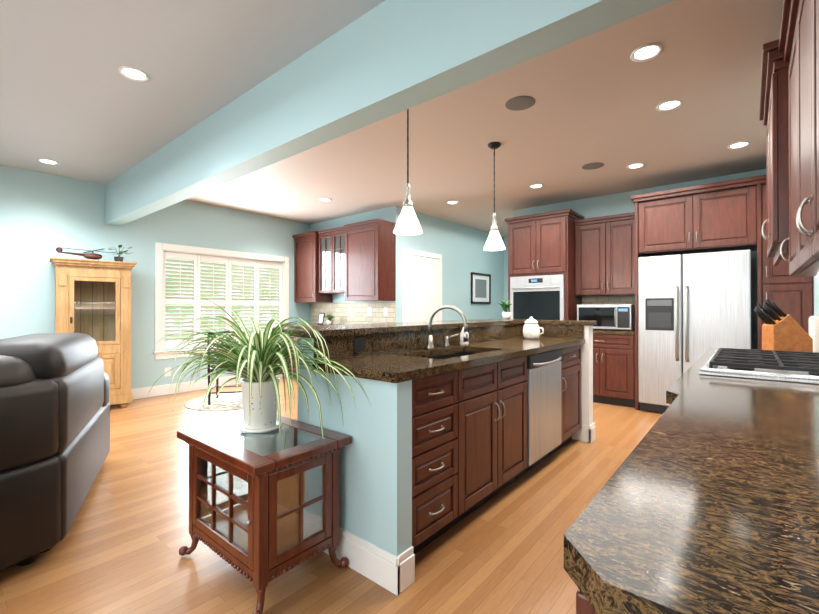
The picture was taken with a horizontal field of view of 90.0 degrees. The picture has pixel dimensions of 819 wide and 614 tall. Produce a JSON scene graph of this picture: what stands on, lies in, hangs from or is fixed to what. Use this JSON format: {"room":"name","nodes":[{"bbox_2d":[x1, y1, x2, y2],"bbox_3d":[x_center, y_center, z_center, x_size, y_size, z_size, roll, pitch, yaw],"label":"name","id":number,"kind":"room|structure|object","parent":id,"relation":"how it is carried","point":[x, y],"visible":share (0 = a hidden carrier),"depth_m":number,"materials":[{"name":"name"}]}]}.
{"room":"kitchen","nodes":[
{"label":"kitchen","id":0,"kind":"room"},
{"bbox_2d":[0,165,309,388],"bbox_3d":[-4.353,-0.164,4.566,0.160,2.730,8.060,0,0,40],"label":"wall","id":1,"kind":"structure","parent":0,"point":[43,216],"depth_m":5.08,"materials":[{"name":"teal paint"}]},
{"bbox_2d":[165,367,170,376],"bbox_3d":[-3.336,0.896,5.654,0.006,0.120,0.080,0,0,40],"label":"outlet","id":2,"kind":"object","parent":1,"relation":"attached to","point":[169,372],"visible":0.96,"depth_m":5.66,"materials":[{"name":"white plastic"}]},
{"bbox_2d":[131,372,284,399],"bbox_3d":[-4.334,1.131,4.441,0.020,0.140,7.900,0,0,40],"label":"baseboard","id":3,"kind":"structure","parent":1,"relation":"attached to","point":[144,392],"depth_m":5.72,"materials":[{"name":"white wood"}]},
{"bbox_2d":[153,242,288,359],"bbox_3d":[-2.820,-0.078,6.370,0.210,1.585,2.125,0,0,40],"label":"window","id":4,"kind":"structure","parent":1,"relation":"in","point":[160,248],"depth_m":5.96,"materials":[{"name":"white wood"}]},
{"bbox_2d":[163,251,281,347],"bbox_3d":[-2.824,-0.096,6.374,0.058,1.342,1.877,0,0,40],"label":"window shutters","id":5,"kind":"object","parent":4,"relation":"attached to","point":[196,302],"visible":0.77,"depth_m":6.20,"materials":[{"name":"white wood"}]},
{"bbox_2d":[0,0,385,184],"bbox_3d":[-2.839,-1.594,1.065,7.050,0.100,5.000,0,0,40],"label":"ceiling","id":6,"kind":"structure","parent":0,"point":[74,104],"depth_m":2.61,"materials":[{"name":"grey paint"}]},
{"bbox_2d":[37,159,58,164],"bbox_3d":[-3.795,-1.526,4.304,0.176,0.008,0.176,0,0,40],"label":"recessed light","id":7,"kind":"object","parent":6,"relation":"in","point":[49,161],"visible":0.96,"depth_m":4.30,"materials":[{"name":"white"}]},
{"bbox_2d":[118,66,149,81],"bbox_3d":[-1.815,-1.533,2.697,0.176,0.008,0.176,0,0,40],"label":"recessed light","id":8,"kind":"object","parent":6,"relation":"in","point":[133,73],"visible":1,"depth_m":2.69,"materials":[{"name":"white"}]},
{"bbox_2d":[0,377,662,613],"bbox_3d":[-0.666,1.248,3.668,7.250,0.100,12.000,0,0,40],"label":"floor","id":9,"kind":"structure","parent":0,"point":[115,550],"depth_m":1.99,"materials":[{"name":"brown wood"}]},
{"bbox_2d":[0,333,109,570],"bbox_3d":[-2.457,0.680,1.988,2.056,1.020,2.006,0,0,40],"label":"sofa","id":10,"kind":"object","parent":9,"relation":"on","point":[54,422],"visible":1,"depth_m":1.93,"materials":[{"name":"leather"}]},
{"bbox_2d":[49,257,136,407],"bbox_3d":[-3.687,0.335,4.786,0.780,1.735,0.422,0,0,-42],"label":"tall cabinet","id":11,"kind":"object","parent":9,"relation":"on","point":[93,299],"visible":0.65,"depth_m":4.81,"materials":[{"name":"brown wood"}]},
{"bbox_2d":[56,247,121,259],"bbox_3d":[-3.729,-0.604,4.794,0.624,0.139,0.587,0,0,-42],"label":"model","id":12,"kind":"object","parent":11,"relation":"on","point":[93,256],"visible":0.79,"depth_m":4.76},
{"bbox_2d":[109,245,131,261],"bbox_3d":[-3.518,-0.645,4.985,0.266,0.225,0.349,0,0,-42],"label":"pothos plant","id":13,"kind":"object","parent":11,"relation":"on","point":[118,258],"visible":0.98,"depth_m":4.95,"materials":[{"name":"green plant"}]},
{"bbox_2d":[184,392,242,410],"bbox_3d":[-2.286,1.200,5.248,1.060,0.008,1.060,0,0,40],"label":"round rug","id":14,"kind":"object","parent":9,"relation":"on","point":[226,401],"visible":0.54,"depth_m":5.07,"materials":[{"name":"white fabric"}]},
{"bbox_2d":[207,331,244,404],"bbox_3d":[-2.281,0.743,5.228,0.460,0.905,0.484,0,0,-12],"label":"chair","id":15,"kind":"object","parent":14,"relation":"on","point":[217,386],"visible":0.29,"depth_m":5.02,"materials":[{"name":"black plastic"}]},
{"bbox_2d":[177,415,351,613],"bbox_3d":[-0.689,0.888,1.914,0.710,0.596,0.480,0,0,40],"label":"side table","id":16,"kind":"object","parent":9,"relation":"on","point":[280,517],"visible":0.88,"depth_m":1.77,"materials":[{"name":"brown wood"}]},
{"bbox_2d":[148,296,371,438],"bbox_3d":[-0.783,0.268,1.851,1.115,0.642,0.623,0,0,40],"label":"spider plant","id":17,"kind":"object","parent":16,"relation":"on","point":[254,358],"visible":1,"depth_m":1.87,"materials":[{"name":"green plant"}]},
{"bbox_2d":[283,336,297,375],"bbox_3d":[-1.561,0.776,6.894,1.094,0.872,0.576,0,0,40],"label":"base cabinet","id":18,"kind":"object","parent":9,"relation":"on","point":[294,370],"visible":0.02,"depth_m":6.82,"materials":[{"name":"brown wood"}]},
{"bbox_2d":[282,323,339,326],"bbox_3d":[-1.198,0.315,6.582,2.074,0.040,0.596,0,0,40],"label":"countertop","id":19,"kind":"structure","parent":18,"relation":"on","point":[311,324],"depth_m":6.95,"materials":[{"name":"stone"}]},
{"bbox_2d":[318,313,324,323],"bbox_3d":[-1.512,0.199,7.029,0.140,0.198,0.056,0,0,40],"label":"photo frame","id":20,"kind":"object","parent":19,"relation":"on","point":[321,318],"visible":1,"depth_m":7.01,"materials":[{"name":"black plastic"}]},
{"bbox_2d":[325,315,334,324],"bbox_3d":[-1.332,0.213,6.841,0.178,0.165,0.170,0,0,40],"label":"potted plant","id":21,"kind":"object","parent":19,"relation":"on","point":[329,321],"visible":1,"depth_m":6.81,"materials":[{"name":"white ceramic"}]},
{"bbox_2d":[412,370,459,553],"bbox_3d":[-0.096,0.755,2.112,0.541,0.872,0.360,0,0,40],"label":"base cabinet","id":22,"kind":"object","parent":9,"relation":"on","point":[435,398],"depth_m":1.96,"materials":[{"name":"brown wood"}]},
{"bbox_2d":[297,324,592,555],"bbox_3d":[0.536,0.678,2.935,0.740,1.033,2.635,0,0,40],"label":"wall","id":23,"kind":"structure","parent":9,"relation":"on","point":[375,481],"depth_m":1.82,"materials":[{"name":"teal paint"}]},
{"bbox_2d":[323,422,595,595],"bbox_3d":[0.536,1.119,2.933,0.776,0.150,2.671,0,0,40],"label":"baseboard","id":24,"kind":"structure","parent":23,"relation":"attached to","point":[390,572],"depth_m":1.77,"materials":[{"name":"white wood"}]},
{"bbox_2d":[460,376,526,520],"bbox_3d":[0.285,0.865,2.570,0.541,0.655,0.833,0,0,40],"label":"base cabinet","id":25,"kind":"object","parent":9,"relation":"on","point":[469,440],"depth_m":2.37,"materials":[{"name":"brown wood"}]},
{"bbox_2d":[516,349,561,478],"bbox_3d":[0.813,0.761,3.166,0.589,0.868,0.621,0,0,40],"label":"dishwasher","id":26,"kind":"object","parent":9,"relation":"on","point":[543,380],"visible":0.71,"depth_m":2.96,"materials":[{"name":"silver metal"}]},
{"bbox_2d":[496,344,581,454],"bbox_3d":[1.162,0.761,3.627,0.541,0.872,0.523,0,0,40],"label":"base cabinet","id":27,"kind":"object","parent":9,"relation":"on","point":[511,371],"depth_m":3.37,"materials":[{"name":"brown wood"}]},
{"bbox_2d":[271,319,596,382],"bbox_3d":[0.443,0.220,3.013,1.040,0.200,2.698,0,0,40],"label":"countertop","id":28,"kind":"structure","parent":27,"relation":"on","point":[396,365],"depth_m":2.50,"materials":[{"name":"stone"}]},
{"bbox_2d":[354,337,364,351],"bbox_3d":[-0.279,0.209,2.285,0.006,0.075,0.080,0,0,40],"label":"outlet","id":29,"kind":"object","parent":28,"relation":"attached to","point":[359,344],"visible":1,"depth_m":2.28,"materials":[{"name":"black plastic"}]},
{"bbox_2d":[425,305,467,348],"bbox_3d":[0.286,0.133,2.709,0.291,0.289,0.255,0,0,40],"label":"faucet","id":30,"kind":"object","parent":28,"relation":"on","point":[429,345],"visible":0.98,"depth_m":2.68,"materials":[{"name":"silver metal"}]},
{"bbox_2d":[426,352,476,359],"bbox_3d":[0.277,0.424,2.538,0.332,0.210,0.752,0,0,40],"label":"sink","id":31,"kind":"object","parent":28,"relation":"in","point":[446,356],"visible":0.02,"depth_m":2.80,"materials":[{"name":"black"}]},
{"bbox_2d":[460,322,468,344],"bbox_3d":[0.402,0.193,3.000,0.067,0.174,0.064,0,0,40],"label":"soap dispenser","id":32,"kind":"object","parent":28,"relation":"on","point":[461,338],"visible":0.69,"depth_m":2.98,"materials":[{"name":"white metal"}]},
{"bbox_2d":[498,300,511,318],"bbox_3d":[0.988,0.025,4.187,0.143,0.199,0.171,0,0,40],"label":"potted plant","id":33,"kind":"object","parent":28,"relation":"on","point":[505,308],"visible":1,"depth_m":4.16,"materials":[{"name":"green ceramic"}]},
{"bbox_2d":[523,317,543,338],"bbox_3d":[1.106,0.184,3.656,0.188,0.197,0.150,0,0,40],"label":"ceramic jar","id":34,"kind":"object","parent":28,"relation":"on","point":[531,328],"visible":1,"depth_m":3.61,"materials":[{"name":"white ceramic"}]},
{"bbox_2d":[505,209,583,319],"bbox_3d":[1.906,-0.031,5.803,0.921,2.475,0.628,0,0,40],"label":"tall cabinet","id":35,"kind":"object","parent":9,"relation":"on","point":[540,244],"visible":0.42,"depth_m":5.53,"materials":[{"name":"brown wood"}]},
{"bbox_2d":[510,274,563,319],"bbox_3d":[1.712,-0.047,5.571,0.755,0.755,0.083,0,0,40],"label":"wall oven","id":36,"kind":"object","parent":35,"relation":"in","point":[539,297],"visible":0.67,"depth_m":5.55,"materials":[{"name":"silver metal"}]},
{"bbox_2d":[576,589,596,613],"bbox_3d":[0.631,0.748,0.515,0.613,0.872,0.664,0,0,40],"label":"base cabinet","id":37,"kind":"object","parent":9,"relation":"on","point":[583,606],"depth_m":0.44,"materials":[{"name":"brown wood"}]},
{"bbox_2d":[564,347,818,613],"bbox_3d":[1.352,0.293,1.430,0.671,0.040,3.070,0,0,40],"label":"countertop","id":38,"kind":"structure","parent":37,"relation":"on","point":[705,500],"depth_m":0.54,"materials":[{"name":"stone"}]},
{"bbox_2d":[699,348,818,383],"bbox_3d":[1.661,0.250,1.849,0.510,0.048,0.910,0,0,40],"label":"cooktop","id":39,"kind":"object","parent":38,"relation":"in","point":[791,366],"visible":1,"depth_m":1.67,"materials":[{"name":"silver metal"}]},
{"bbox_2d":[754,299,812,351],"bbox_3d":[2.102,0.115,2.323,0.256,0.323,0.100,0,0,10],"label":"knife block","id":40,"kind":"object","parent":38,"relation":"on","point":[782,330],"visible":0.77,"depth_m":2.28,"materials":[{"name":"brown wood"}]},
{"bbox_2d":[809,315,818,352],"bbox_3d":[2.439,0.161,2.383,0.155,0.230,0.185,0,0,40],"label":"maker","id":41,"kind":"object","parent":38,"relation":"on","point":[814,327],"visible":0.75,"depth_m":2.36,"materials":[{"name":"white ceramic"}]},
{"bbox_2d":[593,333,634,407],"bbox_3d":[2.533,0.769,5.279,0.775,0.872,0.628,0,0,40],"label":"base cabinet","id":42,"kind":"object","parent":9,"relation":"on","point":[613,369],"visible":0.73,"depth_m":4.97,"materials":[{"name":"brown wood"}]},
{"bbox_2d":[593,329,634,334],"bbox_3d":[2.538,0.310,5.288,0.771,0.040,0.611,0,0,40],"label":"countertop","id":43,"kind":"structure","parent":42,"relation":"on","point":[612,331],"depth_m":5.01,"materials":[{"name":"stone"}]},
{"bbox_2d":[577,304,634,330],"bbox_3d":[2.537,0.129,5.267,0.640,0.320,0.415,0,0,40],"label":"microwave","id":44,"kind":"object","parent":43,"relation":"on","point":[616,316],"visible":0.81,"depth_m":5.08,"materials":[{"name":"silver metal"}]},
{"bbox_2d":[638,250,750,412],"bbox_3d":[3.207,0.308,4.626,1.000,1.763,0.735,0,0,40],"label":"refrigerator","id":45,"kind":"object","parent":9,"relation":"on","point":[693,308],"visible":0.79,"depth_m":4.42,"materials":[{"name":"grey metal"}]},
{"bbox_2d":[761,184,812,333],"bbox_3d":[3.844,-0.014,4.194,0.369,2.427,0.628,0,0,40],"label":"pantry cabinet","id":46,"kind":"object","parent":9,"relation":"on","point":[785,292],"visible":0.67,"depth_m":3.99,"materials":[{"name":"brown wood"}]},
{"bbox_2d":[310,206,402,324],"bbox_3d":[-0.959,-0.153,6.882,2.100,2.730,0.160,0,0,40],"label":"wall","id":47,"kind":"structure","parent":0,"point":[391,214],"depth_m":6.33,"materials":[{"name":"teal paint"}]},
{"bbox_2d":[294,231,331,301],"bbox_3d":[-1.657,-0.650,7.121,0.663,1.144,0.360,0,0,40],"label":"upper cabinet","id":48,"kind":"object","parent":47,"relation":"attached to","point":[306,246],"depth_m":6.96,"materials":[{"name":"brown wood"}]},
{"bbox_2d":[320,230,339,293],"bbox_3d":[-1.148,-0.726,6.731,0.725,0.995,0.310,0,0,40],"label":"upper cabinet","id":49,"kind":"object","parent":47,"relation":"attached to","point":[329,239],"depth_m":6.65,"materials":[{"name":"brown wood"}]},
{"bbox_2d":[311,302,395,324],"bbox_3d":[-1.006,0.110,6.805,2.064,0.371,0.008,0,0,40],"label":"backsplash","id":50,"kind":"structure","parent":47,"relation":"attached to","point":[339,312],"depth_m":6.70,"materials":[{"name":"tile"}]},
{"bbox_2d":[340,222,395,300],"bbox_3d":[-0.629,-0.659,6.260,0.782,1.134,0.370,0,0,40],"label":"upper cabinet","id":51,"kind":"object","parent":47,"relation":"attached to","point":[354,261],"depth_m":6.07,"materials":[{"name":"brown wood"}]},
{"bbox_2d":[403,211,503,320],"bbox_3d":[0.905,-0.150,7.608,0.160,2.730,3.340,0,0,40],"label":"wall","id":52,"kind":"structure","parent":0,"point":[459,247],"depth_m":7.53,"materials":[{"name":"teal paint"}]},
{"bbox_2d":[402,248,441,321],"bbox_3d":[0.227,0.153,6.649,0.020,2.115,1.030,0,0,40],"label":"door frame","id":53,"kind":"structure","parent":52,"relation":"attached to","point":[405,251],"depth_m":6.31,"materials":[{"name":"white wood"}]},
{"bbox_2d":[407,255,438,321],"bbox_3d":[0.261,0.196,6.621,0.103,2.008,0.852,0,0,40],"label":"door","id":54,"kind":"structure","parent":52,"relation":"in","point":[422,289],"depth_m":6.61,"materials":[{"name":"white wood"}]},
{"bbox_2d":[470,272,490,303],"bbox_3d":[1.411,-0.363,8.067,0.028,0.600,0.750,0,0,40],"label":"picture frame","id":55,"kind":"object","parent":52,"relation":"attached to","point":[480,288],"visible":1,"depth_m":8.05,"materials":[{"name":"black wood"}]},
{"bbox_2d":[185,0,782,236],"bbox_3d":[0.983,-1.574,5.665,7.050,0.100,6.640,0,0,40],"label":"ceiling","id":56,"kind":"structure","parent":0,"point":[600,96],"depth_m":3.66,"materials":[{"name":"beige paint"}]},
{"bbox_2d":[319,198,331,201],"bbox_3d":[-1.193,-1.519,5.808,0.176,0.008,0.176,0,0,40],"label":"recessed light","id":57,"kind":"object","parent":56,"relation":"in","point":[325,199],"visible":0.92,"depth_m":5.80,"materials":[{"name":"white"}]},
{"bbox_2d":[105,0,674,225],"bbox_3d":[-1.190,-1.315,3.049,6.650,0.540,0.160,0,0,40],"label":"ceiling beam","id":58,"kind":"structure","parent":56,"relation":"attached to","point":[384,59],"depth_m":2.20,"materials":[{"name":"teal paint"}]},
{"bbox_2d":[393,109,422,234],"bbox_3d":[-0.011,-1.026,2.847,0.204,1.020,0.204,0,0,40],"label":"pendant light","id":59,"kind":"object","parent":56,"relation":"hanging from","point":[407,223],"visible":0.88,"depth_m":2.81,"materials":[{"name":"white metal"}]},
{"bbox_2d":[447,201,457,203],"bbox_3d":[0.625,-1.518,5.962,0.176,0.008,0.176,0,0,40],"label":"recessed light","id":60,"kind":"object","parent":56,"relation":"in","point":[452,202],"visible":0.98,"depth_m":5.96,"materials":[{"name":"white"}]},
{"bbox_2d":[483,142,504,250],"bbox_3d":[0.798,-1.037,3.853,0.204,0.990,0.204,0,0,40],"label":"pendant light","id":61,"kind":"object","parent":56,"relation":"hanging from","point":[494,241],"visible":1,"depth_m":3.82,"materials":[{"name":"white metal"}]},
{"bbox_2d":[505,96,534,110],"bbox_3d":[0.834,-1.532,3.084,0.220,0.006,0.220,0,0,40],"label":"ceiling speaker","id":62,"kind":"object","parent":56,"relation":"attached to","point":[517,103],"visible":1,"depth_m":3.08,"materials":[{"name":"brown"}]},
{"bbox_2d":[529,184,543,188],"bbox_3d":[1.600,-1.522,5.164,0.176,0.008,0.176,0,0,40],"label":"recessed light","id":63,"kind":"object","parent":56,"relation":"in","point":[533,186],"visible":0.96,"depth_m":5.17,"materials":[{"name":"white"}]},
{"bbox_2d":[582,162,603,169],"bbox_3d":[1.987,-1.526,4.440,0.220,0.006,0.220,0,0,40],"label":"ceiling speaker","id":64,"kind":"object","parent":56,"relation":"attached to","point":[594,165],"visible":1,"depth_m":4.43,"materials":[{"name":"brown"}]},
{"bbox_2d":[627,163,644,168],"bbox_3d":[2.449,-1.525,4.433,0.176,0.008,0.176,0,0,40],"label":"recessed light","id":65,"kind":"object","parent":56,"relation":"in","point":[635,165],"visible":0.94,"depth_m":4.43,"materials":[{"name":"white"}]},
{"bbox_2d":[630,43,662,61],"bbox_3d":[1.430,-1.534,2.471,0.176,0.008,0.176,0,0,40],"label":"recessed light","id":66,"kind":"object","parent":56,"relation":"in","point":[646,52],"visible":1,"depth_m":2.47,"materials":[{"name":"white"}]},
{"bbox_2d":[656,99,682,110],"bbox_3d":[1.975,-1.531,3.111,0.176,0.008,0.176,0,0,40],"label":"recessed light","id":67,"kind":"object","parent":56,"relation":"in","point":[668,105],"visible":1,"depth_m":3.12,"materials":[{"name":"white"}]},
{"bbox_2d":[727,141,750,148],"bbox_3d":[3.112,-1.528,3.870,0.176,0.008,0.176,0,0,40],"label":"recessed light","id":68,"kind":"object","parent":56,"relation":"in","point":[737,145],"visible":0.96,"depth_m":3.87,"materials":[{"name":"white"}]},
{"bbox_2d":[504,237,507,311],"bbox_3d":[2.543,-0.146,8.523,1.510,2.730,0.160,0,0,40],"label":"wall","id":69,"kind":"structure","parent":0,"point":[506,269],"depth_m":8.81,"materials":[{"name":"teal paint"}]},
{"bbox_2d":[514,209,520,216],"bbox_3d":[2.355,-0.152,7.209,0.120,2.730,2.100,0,0,40],"label":"wall","id":70,"kind":"structure","parent":0,"point":[517,213],"depth_m":6.40,"materials":[{"name":"teal paint"}]},
{"bbox_2d":[521,169,766,349],"bbox_3d":[3.074,-0.160,5.351,3.360,2.730,0.160,0,0,40],"label":"wall","id":71,"kind":"structure","parent":0,"point":[610,204],"depth_m":5.42,"materials":[{"name":"teal paint"}]},
{"bbox_2d":[574,212,634,295],"bbox_3d":[2.619,-0.662,5.389,0.775,1.015,0.358,0,0,40],"label":"upper cabinet","id":72,"kind":"object","parent":71,"relation":"attached to","point":[604,255],"visible":0.81,"depth_m":5.28,"materials":[{"name":"brown wood"}]},
{"bbox_2d":[582,296,634,304],"bbox_3d":[2.731,0.070,5.521,0.771,0.439,0.008,0,0,40],"label":"backsplash","id":73,"kind":"structure","parent":71,"relation":"attached to","point":[596,300],"depth_m":5.56,"materials":[{"name":"tile"}]},
{"bbox_2d":[638,178,757,257],"bbox_3d":[3.278,-0.945,4.689,1.065,0.634,0.596,0,0,40],"label":"upper cabinet","id":74,"kind":"object","parent":71,"relation":"attached to","point":[717,217],"depth_m":4.43,"materials":[{"name":"brown wood"}]},
{"bbox_2d":[813,276,818,314],"bbox_3d":[1.282,-0.180,0.691,0.160,2.730,9.300,0,0,40],"label":"wall","id":75,"kind":"structure","parent":0,"point":[815,295],"depth_m":3.76,"materials":[{"name":"teal"}]},
{"bbox_2d":[763,56,782,259],"bbox_3d":[2.149,-0.739,2.163,0.376,0.860,0.830,0,0,40],"label":"upper cabinet","id":76,"kind":"object","parent":75,"relation":"attached to","point":[773,106],"depth_m":1.96,"materials":[{"name":"brown wood"}]},
{"bbox_2d":[783,20,801,276],"bbox_3d":[1.726,-0.646,1.609,0.320,1.010,0.522,0,0,40],"label":"upper cabinet","id":77,"kind":"object","parent":75,"relation":"attached to","point":[789,105],"depth_m":1.93,"materials":[{"name":"brown wood"}]},
{"bbox_2d":[791,0,818,275],"bbox_3d":[1.305,-0.648,1.103,0.320,1.010,1.044,0,0,40],"label":"upper cabinet","id":78,"kind":"object","parent":75,"relation":"attached to","point":[804,13],"depth_m":1.37,"materials":[{"name":"brown wood"}]},
{"label":"outside","id":79,"kind":"structure","parent":0,"visible":0},
{"bbox_2d":[165,258,277,340],"bbox_3d":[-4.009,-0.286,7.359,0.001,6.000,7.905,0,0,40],"label":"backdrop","id":80,"kind":"structure","parent":79,"point":[216,308],"depth_m":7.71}
]}

